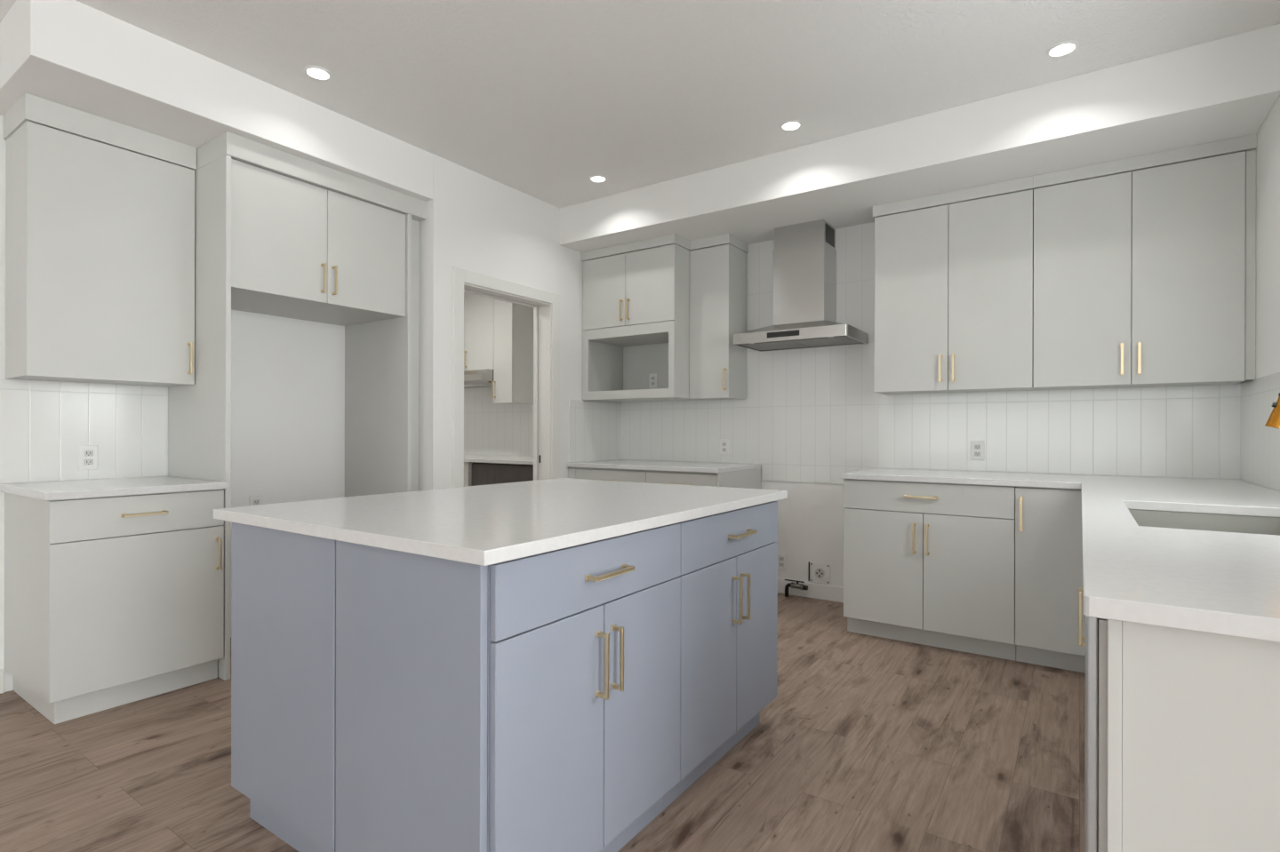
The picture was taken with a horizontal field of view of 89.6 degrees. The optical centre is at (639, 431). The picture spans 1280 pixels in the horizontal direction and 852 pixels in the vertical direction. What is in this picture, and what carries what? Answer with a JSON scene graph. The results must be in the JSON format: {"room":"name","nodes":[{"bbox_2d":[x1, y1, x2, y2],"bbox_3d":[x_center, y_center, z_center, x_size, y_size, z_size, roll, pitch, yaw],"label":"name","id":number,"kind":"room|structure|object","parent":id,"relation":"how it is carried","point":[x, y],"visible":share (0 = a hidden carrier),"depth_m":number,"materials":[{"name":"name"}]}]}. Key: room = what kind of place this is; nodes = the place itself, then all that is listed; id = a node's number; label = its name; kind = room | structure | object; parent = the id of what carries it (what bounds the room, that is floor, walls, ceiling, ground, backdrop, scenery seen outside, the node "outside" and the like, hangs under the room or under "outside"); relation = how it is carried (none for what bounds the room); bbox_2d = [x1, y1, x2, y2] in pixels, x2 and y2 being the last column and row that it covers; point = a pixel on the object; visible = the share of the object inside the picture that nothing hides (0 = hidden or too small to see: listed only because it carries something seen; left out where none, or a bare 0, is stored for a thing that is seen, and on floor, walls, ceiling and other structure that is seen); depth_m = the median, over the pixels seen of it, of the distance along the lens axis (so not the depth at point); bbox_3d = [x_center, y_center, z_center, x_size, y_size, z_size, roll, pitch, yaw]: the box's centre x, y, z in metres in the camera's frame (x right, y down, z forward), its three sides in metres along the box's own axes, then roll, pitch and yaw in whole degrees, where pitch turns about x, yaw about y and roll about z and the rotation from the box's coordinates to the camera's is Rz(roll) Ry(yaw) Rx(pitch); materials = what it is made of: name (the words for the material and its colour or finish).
{"room":"kitchen","nodes":[
{"label":"kitchen","id":0,"kind":"room"},
{"bbox_2d":[0,114,344,692],"bbox_3d":[-4.722,-0.258,0.119,0.150,2.795,10.065,0,0,34],"label":"wall","id":1,"kind":"structure","parent":0,"point":[288,374],"depth_m":3.79,"materials":[{"name":"white paint"}]},
{"bbox_2d":[0,669,4,694],"bbox_3d":[-3.333,1.091,2.009,0.014,0.103,1.957,0,0,34],"label":"baseboard","id":2,"kind":"structure","parent":1,"relation":"attached to","point":[2,672],"depth_m":2.81,"materials":[{"name":"white paint"}]},
{"bbox_2d":[0,378,167,484],"bbox_3d":[-2.647,0.001,3.013,0.008,0.459,0.746,0,0,34],"label":"wall tile","id":3,"kind":"structure","parent":1,"relation":"attached to","point":[44,425],"depth_m":3.02,"materials":[{"name":"white tile"}]},
{"bbox_2d":[78,445,97,470],"bbox_3d":[-2.612,0.125,3.050,0.009,0.116,0.072,0,0,34],"label":"wall outlet","id":4,"kind":"object","parent":3,"relation":"attached to","point":[87,454],"visible":1,"depth_m":3.05,"materials":[{"name":"white plastic"}]},
{"bbox_2d":[83,450,93,456],"bbox_3d":[-2.610,0.104,3.048,0.003,0.028,0.034,0,0,34],"label":"socket","id":5,"kind":"object","parent":4,"relation":"attached to","point":[86,453],"depth_m":3.05,"materials":[{"name":"white plastic"}]},
{"bbox_2d":[83,459,93,465],"bbox_3d":[-2.610,0.146,3.048,0.003,0.028,0.034,0,0,34],"label":"socket","id":6,"kind":"object","parent":4,"relation":"attached to","point":[86,462],"depth_m":3.05,"materials":[{"name":"white plastic"}]},
{"bbox_2d":[3,92,196,386],"bbox_3d":[-2.456,-0.804,2.962,0.359,1.152,0.615,0,0,34],"label":"upper cabinet","id":7,"kind":"object","parent":1,"relation":"attached to","point":[100,212],"visible":1,"depth_m":2.82,"materials":[{"name":"laminate"}]},
{"bbox_2d":[0,0,433,201],"bbox_3d":[-2.023,-1.514,3.294,0.715,0.270,1.780,0,0,34],"label":"soffit","id":8,"kind":"object","parent":1,"relation":"attached to","point":[72,53],"depth_m":2.77,"materials":[{"name":"white paint"}]},
{"bbox_2d":[249,495,263,505],"bbox_3d":[-2.192,0.425,3.679,0.009,0.116,0.072,0,0,34],"label":"wall outlet","id":9,"kind":"object","parent":1,"relation":"attached to","point":[254,500],"visible":0.48,"depth_m":3.68,"materials":[{"name":"white plastic"}]},
{"bbox_2d":[253,499,259,504],"bbox_3d":[-2.190,0.404,3.678,0.003,0.028,0.034,0,0,34],"label":"socket","id":10,"kind":"object","parent":9,"relation":"attached to","point":[255,501],"depth_m":3.68,"materials":[{"name":"white plastic"}]},
{"bbox_2d":[194,131,426,326],"bbox_3d":[-1.853,-1.025,3.589,0.662,0.706,1.097,0,0,34],"label":"upper cabinet","id":11,"kind":"object","parent":1,"relation":"attached to","point":[311,241],"visible":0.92,"depth_m":3.33,"materials":[{"name":"laminate"}]},
{"bbox_2d":[418,154,620,490],"bbox_3d":[-1.655,-0.251,5.263,2.325,2.795,1.890,0,0,34],"label":"wall","id":12,"kind":"structure","parent":0,"point":[476,222],"depth_m":4.09,"materials":[{"name":"white paint"}]},
{"bbox_2d":[452,266,559,487],"bbox_3d":[-0.742,0.071,4.676,0.187,2.155,1.677,0,0,34],"label":"door frame","id":13,"kind":"structure","parent":12,"relation":"in","point":[548,303],"depth_m":4.67,"materials":[{"name":"white paint"}]},
{"bbox_2d":[568,400,620,463],"bbox_3d":[-0.346,-0.001,5.111,0.008,0.472,0.647,0,0,34],"label":"tile","id":14,"kind":"structure","parent":12,"relation":"attached to","point":[594,427],"depth_m":5.08,"materials":[{"name":"white tile"}]},
{"bbox_2d":[0,592,1085,851],"bbox_3d":[-0.960,1.173,-1.223,11.000,0.050,12.100,0,0,34],"label":"floor","id":15,"kind":"structure","parent":0,"point":[866,743],"depth_m":2.21,"materials":[{"name":"wood"}]},
{"bbox_2d":[4,488,223,724],"bbox_3d":[-2.331,0.704,2.877,0.684,0.882,0.606,0,0,34],"label":"base cabinet","id":16,"kind":"object","parent":15,"relation":"on","point":[116,601],"visible":0.98,"depth_m":2.66,"materials":[{"name":"laminate"}]},
{"bbox_2d":[0,476,228,500],"bbox_3d":[-2.333,0.246,2.869,0.673,0.030,0.628,0,0,34],"label":"countertop","id":17,"kind":"structure","parent":16,"relation":"on","point":[83,489],"depth_m":2.73,"materials":[{"name":"white stone"}]},
{"bbox_2d":[168,154,231,680],"bbox_3d":[-2.164,-0.064,3.150,0.649,2.418,0.022,0,0,34],"label":"end panel","id":18,"kind":"object","parent":15,"relation":"on","point":[199,414],"visible":0.58,"depth_m":3.04,"materials":[{"name":"laminate"}]},
{"bbox_2d":[231,522,335,851],"bbox_3d":[-0.563,0.708,2.376,0.548,0.881,1.502,0,0,34],"label":"base cabinet","id":19,"kind":"object","parent":15,"relation":"on","point":[284,583],"visible":0.29,"depth_m":1.74,"materials":[{"name":"wood"}]},
{"bbox_2d":[213,478,787,566],"bbox_3d":[-0.347,0.250,2.252,1.185,0.030,1.583,0,0,34],"label":"countertop","id":20,"kind":"structure","parent":19,"relation":"on","point":[484,525],"depth_m":1.84,"materials":[{"name":"white stone"}]},
{"bbox_2d":[344,214,419,497],"bbox_3d":[-1.587,-0.062,3.994,0.649,2.418,0.127,0,0,34],"label":"end panel","id":21,"kind":"object","parent":15,"relation":"on","point":[382,356],"visible":0.37,"depth_m":3.89,"materials":[{"name":"laminate"}]},
{"bbox_2d":[335,540,487,851],"bbox_3d":[-0.533,0.708,1.458,0.524,0.881,0.022,0,0,34],"label":"end panel","id":22,"kind":"object","parent":15,"relation":"on","point":[412,628],"visible":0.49,"depth_m":1.43,"materials":[{"name":"wood"}]},
{"bbox_2d":[464,462,533,487],"bbox_3d":[-1.362,0.706,5.824,2.080,0.883,0.629,0,0,34],"label":"base cabinet","id":23,"kind":"object","parent":15,"relation":"on","point":[476,474],"visible":0.11,"depth_m":5.39,"materials":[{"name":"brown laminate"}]},
{"bbox_2d":[464,454,533,464],"bbox_3d":[-1.378,0.248,5.818,2.138,0.030,0.641,0,0,34],"label":"countertop","id":24,"kind":"structure","parent":23,"relation":"on","point":[478,459],"depth_m":5.44,"materials":[{"name":"white stone"}]},
{"bbox_2d":[487,523,680,851],"bbox_3d":[-0.296,0.709,1.756,0.578,0.881,0.737,0,0,34],"label":"base cabinet","id":25,"kind":"object","parent":15,"relation":"on","point":[584,640],"visible":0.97,"depth_m":1.54,"materials":[{"name":"blue laminate"}]},
{"bbox_2d":[568,467,760,489],"bbox_3d":[0.162,0.709,4.739,1.268,0.884,0.698,0,0,34],"label":"base cabinet","id":26,"kind":"object","parent":15,"relation":"on","point":[744,479],"visible":0.17,"depth_m":4.43,"materials":[{"name":"laminate"}]},
{"bbox_2d":[567,459,761,473],"bbox_3d":[0.167,0.251,4.737,1.262,0.030,0.684,0,0,34],"label":"countertop","id":27,"kind":"structure","parent":26,"relation":"on","point":[618,464],"depth_m":4.52,"materials":[{"name":"white stone"}]},
{"bbox_2d":[663,501,777,810],"bbox_3d":[0.122,0.710,2.367,0.578,0.881,0.742,0,0,34],"label":"base cabinet","id":28,"kind":"object","parent":15,"relation":"on","point":[729,576],"visible":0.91,"depth_m":2.15,"materials":[{"name":"blue laminate"}]},
{"bbox_2d":[784,579,807,597],"bbox_3d":[1.078,1.092,4.447,0.163,0.121,0.036,0,0,34],"label":"gas valve","id":29,"kind":"object","parent":15,"relation":"on","point":[792,585],"visible":1,"depth_m":4.44,"materials":[{"name":"grey metal"}]},
{"bbox_2d":[843,479,1015,661],"bbox_3d":[1.685,0.713,3.683,0.840,0.882,0.724,0,0,34],"label":"base cabinet","id":30,"kind":"object","parent":15,"relation":"on","point":[925,564],"visible":0.97,"depth_m":3.39,"materials":[{"name":"laminate"}]},
{"bbox_2d":[1015,486,1085,673],"bbox_3d":[2.184,0.714,3.342,0.365,0.882,0.722,0,0,34],"label":"base cabinet","id":31,"kind":"object","parent":15,"relation":"on","point":[1049,548],"visible":0.77,"depth_m":3.10,"materials":[{"name":"laminate"}]},
{"bbox_2d":[1084,616,1107,851],"bbox_3d":[1.109,0.717,1.050,0.628,0.872,0.608,0,0,34],"label":"dishwasher","id":32,"kind":"object","parent":15,"relation":"on","point":[1095,789],"visible":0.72,"depth_m":0.97,"materials":[{"name":"grey metal"}]},
{"bbox_2d":[1096,617,1107,851],"bbox_3d":[1.115,0.668,1.047,0.614,0.768,0.606,0,0,34],"label":"tub","id":33,"kind":"object","parent":32,"relation":"in","point":[1101,623],"depth_m":0.97,"materials":[{"name":"grey"}]},
{"bbox_2d":[1078,510,1170,646],"bbox_3d":[1.619,0.713,1.781,0.670,0.882,1.166,0,0,34],"label":"base cabinet","id":34,"kind":"object","parent":15,"relation":"on","point":[1080,594],"visible":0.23,"depth_m":1.94,"materials":[{"name":"laminate"}]},
{"bbox_2d":[840,468,1279,642],"bbox_3d":[1.357,0.254,2.389,1.774,0.030,3.216,0,0,34],"label":"countertop","id":35,"kind":"structure","parent":34,"relation":"on","point":[1205,581],"depth_m":1.25,"materials":[{"name":"white stone"}]},
{"bbox_2d":[1128,509,1279,535],"bbox_3d":[1.639,0.369,1.816,0.429,0.198,0.766,0,0,34],"label":"sink","id":36,"kind":"object","parent":35,"relation":"in","point":[1264,525],"visible":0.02,"depth_m":2.12,"materials":[{"name":"grey metal"}]},
{"bbox_2d":[1264,392,1279,429],"bbox_3d":[1.779,0.015,1.678,0.210,0.450,0.118,0,0,34],"label":"faucet","id":37,"kind":"object","parent":35,"relation":"on","point":[1273,421],"visible":1,"depth_m":1.74,"materials":[{"name":"gold metal"}]},
{"bbox_2d":[1106,619,1279,851],"bbox_3d":[0.950,0.710,0.771,0.634,0.884,0.033,0,0,34],"label":"end panel","id":38,"kind":"object","parent":15,"relation":"on","point":[1193,717],"visible":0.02,"depth_m":0.89,"materials":[{"name":"laminate"}]},
{"bbox_2d":[0,0,1279,207],"bbox_3d":[-0.954,-1.687,-1.223,11.000,0.080,12.100,0,0,34],"label":"ceiling","id":39,"kind":"structure","parent":0,"point":[537,99],"depth_m":2.86,"materials":[{"name":"white paint"}]},
{"bbox_2d":[304,65,332,80],"bbox_3d":[-1.480,-1.645,2.960,0.116,0.006,0.116,0,0,34],"label":"recessed light","id":40,"kind":"object","parent":39,"relation":"in","point":[317,73],"visible":1,"depth_m":2.96,"materials":[{"name":"white plastic"}]},
{"bbox_2d":[307,68,328,79],"bbox_3d":[-1.480,-1.646,2.960,0.089,0.003,0.089,0,0,-6],"label":"diffuser","id":41,"kind":"object","parent":40,"relation":"attached to","point":[314,73],"depth_m":2.96,"materials":[{"name":"white plastic"}]},
{"bbox_2d":[589,175,607,183],"bbox_3d":[-0.273,-1.642,4.191,0.116,0.006,0.116,0,0,34],"label":"recessed light","id":42,"kind":"object","parent":39,"relation":"in","point":[598,179],"visible":1,"depth_m":4.19,"materials":[{"name":"white plastic"}]},
{"bbox_2d":[591,176,605,182],"bbox_3d":[-0.273,-1.644,4.191,0.089,0.003,0.089,0,0,-42],"label":"diffuser","id":43,"kind":"object","parent":42,"relation":"attached to","point":[593,179],"depth_m":4.19,"materials":[{"name":"white"}]},
{"bbox_2d":[780,120,801,131],"bbox_3d":[0.811,-1.640,3.457,0.116,0.006,0.116,0,0,34],"label":"recessed light","id":44,"kind":"object","parent":39,"relation":"in","point":[790,125],"visible":1,"depth_m":3.46,"materials":[{"name":"white plastic"}]},
{"bbox_2d":[782,122,799,129],"bbox_3d":[0.811,-1.641,3.457,0.089,0.003,0.089,0,0,-15],"label":"diffuser","id":45,"kind":"object","parent":44,"relation":"attached to","point":[785,125],"depth_m":3.45,"materials":[{"name":"white"}]},
{"bbox_2d":[1046,40,1079,57],"bbox_3d":[1.811,-1.638,2.762,0.116,0.006,0.116,0,0,34],"label":"recessed light","id":46,"kind":"object","parent":39,"relation":"in","point":[1061,49],"visible":1,"depth_m":2.76,"materials":[{"name":"white plastic"}]},
{"bbox_2d":[1049,43,1074,55],"bbox_3d":[1.811,-1.639,2.762,0.089,0.003,0.089,0,0,-15],"label":"diffuser","id":47,"kind":"object","parent":46,"relation":"attached to","point":[1059,49],"depth_m":2.76,"materials":[{"name":"white plastic"}]},
{"bbox_2d":[493,256,1242,587],"bbox_3d":[0.527,-0.246,5.004,6.420,2.795,0.145,0,0,34],"label":"wall","id":48,"kind":"structure","parent":0,"point":[811,519],"depth_m":4.47,"materials":[{"name":"white paint"}]},
{"bbox_2d":[464,292,493,370],"bbox_3d":[-1.549,-1.004,6.113,0.777,0.898,0.368,0,0,34],"label":"upper cabinet","id":49,"kind":"object","parent":48,"relation":"attached to","point":[478,310],"visible":0.41,"depth_m":5.88,"materials":[{"name":"laminate"}]},
{"bbox_2d":[464,368,493,388],"bbox_3d":[-1.570,-0.489,6.069,0.755,0.129,0.446,0,0,34],"label":"range hood","id":50,"kind":"object","parent":49,"relation":"attached to","point":[477,379],"visible":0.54,"depth_m":5.77,"materials":[{"name":"silver metal"}]},
{"bbox_2d":[464,387,533,456],"bbox_3d":[-1.195,-0.170,6.088,2.153,0.806,0.008,0,0,34],"label":"tile","id":51,"kind":"structure","parent":48,"relation":"attached to","point":[490,428],"depth_m":6.23,"materials":[{"name":"white tile"}]},
{"bbox_2d":[491,298,533,404],"bbox_3d":[-1.133,-0.852,5.823,0.234,1.202,0.360,0,0,34],"label":"upper cabinet","id":52,"kind":"object","parent":48,"relation":"attached to","point":[512,383],"visible":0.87,"depth_m":5.72,"materials":[{"name":"laminate"}]},
{"bbox_2d":[580,233,699,402],"bbox_3d":[0.033,-0.806,4.919,0.846,1.136,0.552,0,0,34],"label":"upper cabinet","id":53,"kind":"object","parent":48,"relation":"attached to","point":[636,295],"visible":0.94,"depth_m":4.74,"materials":[{"name":"laminate"}]},
{"bbox_2d":[649,373,656,388],"bbox_3d":[0.105,-0.405,5.166,0.072,0.116,0.009,0,0,34],"label":"wall outlet","id":54,"kind":"object","parent":53,"relation":"attached to","point":[652,377],"visible":1,"depth_m":5.16,"materials":[{"name":"white plastic"}]},
{"bbox_2d":[689,233,748,399],"bbox_3d":[0.566,-0.804,4.676,0.320,1.138,0.334,0,0,34],"label":"upper cabinet","id":55,"kind":"object","parent":48,"relation":"attached to","point":[717,264],"visible":1,"depth_m":4.57,"materials":[{"name":"laminate"}]},
{"bbox_2d":[777,552,786,570],"bbox_3d":[1.008,0.927,4.580,0.072,0.116,0.009,0,0,34],"label":"wall outlet","id":56,"kind":"object","parent":48,"relation":"attached to","point":[781,557],"visible":0.91,"depth_m":4.57,"materials":[{"name":"white plastic"}]},
{"bbox_2d":[733,219,868,351],"bbox_3d":[1.056,-0.974,4.263,0.762,0.795,0.464,0,0,34],"label":"range hood","id":57,"kind":"object","parent":48,"relation":"attached to","point":[804,254],"visible":1,"depth_m":4.22,"materials":[{"name":"silver metal"}]},
{"bbox_2d":[825,223,834,247],"bbox_3d":[1.259,-1.295,4.260,0.003,0.115,0.180,0,0,34],"label":"vent grille","id":58,"kind":"object","parent":57,"relation":"attached to","point":[829,229],"depth_m":4.25,"materials":[{"name":"black metal"}]},
{"bbox_2d":[777,578,843,602],"bbox_3d":[1.210,1.101,4.439,0.800,0.103,0.014,0,0,34],"label":"baseboard","id":59,"kind":"structure","parent":48,"relation":"attached to","point":[816,591],"depth_m":4.43,"materials":[{"name":"white paint"}]},
{"bbox_2d":[808,561,830,584],"bbox_3d":[1.232,0.975,4.423,0.150,0.140,0.016,0,0,34],"label":"outlet","id":60,"kind":"object","parent":48,"relation":"attached to","point":[819,572],"visible":1,"depth_m":4.42,"materials":[{"name":"white plastic"}]},
{"bbox_2d":[814,568,824,578],"bbox_3d":[1.233,0.975,4.419,0.068,0.068,0.009,0,0,34],"label":"socket","id":61,"kind":"object","parent":60,"relation":"attached to","point":[819,573],"depth_m":4.41,"materials":[{"name":"white plastic"}]},
{"bbox_2d":[620,222,1240,484],"bbox_3d":[1.423,-0.508,4.299,3.843,1.728,0.008,0,0,34],"label":"wall tile","id":62,"kind":"structure","parent":48,"relation":"attached to","point":[816,415],"depth_m":4.22,"materials":[{"name":"white tile"}]},
{"bbox_2d":[720,439,728,455],"bbox_3d":[0.632,0.117,4.828,0.072,0.116,0.009,0,0,34],"label":"wall outlet","id":63,"kind":"object","parent":62,"relation":"attached to","point":[724,443],"visible":1,"depth_m":4.82,"materials":[{"name":"white plastic"}]},
{"bbox_2d":[970,440,983,460],"bbox_3d":[2.029,0.116,3.873,0.072,0.116,0.009,0,0,34],"label":"wall outlet","id":64,"kind":"object","parent":62,"relation":"attached to","point":[977,447],"visible":1,"depth_m":3.87,"materials":[{"name":"white plastic"}]},
{"bbox_2d":[974,444,980,449],"bbox_3d":[2.028,0.095,3.871,0.034,0.028,0.003,0,0,34],"label":"socket","id":65,"kind":"object","parent":64,"relation":"attached to","point":[976,446],"depth_m":3.87,"materials":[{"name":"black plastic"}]},
{"bbox_2d":[974,451,980,456],"bbox_3d":[2.028,0.137,3.871,0.034,0.028,0.003,0,0,34],"label":"socket","id":66,"kind":"object","parent":64,"relation":"attached to","point":[976,453],"depth_m":3.87,"materials":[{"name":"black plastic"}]},
{"bbox_2d":[872,176,1035,394],"bbox_3d":[1.841,-0.803,3.805,0.836,1.134,0.334,0,0,34],"label":"upper cabinet","id":67,"kind":"object","parent":48,"relation":"attached to","point":[954,270],"visible":0.99,"depth_m":3.66,"materials":[{"name":"laminate"}]},
{"bbox_2d":[1032,133,1256,390],"bbox_3d":[2.549,-0.802,3.321,0.878,1.134,0.334,0,0,34],"label":"upper cabinet","id":68,"kind":"object","parent":48,"relation":"attached to","point":[1145,265],"visible":0.98,"depth_m":3.18,"materials":[{"name":"laminate"}]},
{"bbox_2d":[1242,95,1279,491],"bbox_3d":[1.589,-0.244,-3.052,4.732,2.795,11.955,0,0,34],"label":"wall","id":69,"kind":"structure","parent":0,"point":[1268,150],"depth_m":2.78,"materials":[{"name":"white paint"}]},
{"bbox_2d":[560,24,1279,252],"bbox_3d":[1.210,-1.507,3.985,3.843,0.270,0.770,0,0,34],"label":"soffit","id":70,"kind":"object","parent":69,"relation":"attached to","point":[1226,88],"depth_m":3.29,"materials":[{"name":"white paint"}]},
{"bbox_2d":[1240,371,1279,491],"bbox_3d":[2.582,0.001,2.600,0.008,0.481,1.487,0,0,34],"label":"wall tile","id":71,"kind":"structure","parent":69,"relation":"attached to","point":[1260,444],"depth_m":2.87,"materials":[{"name":"white tile"}]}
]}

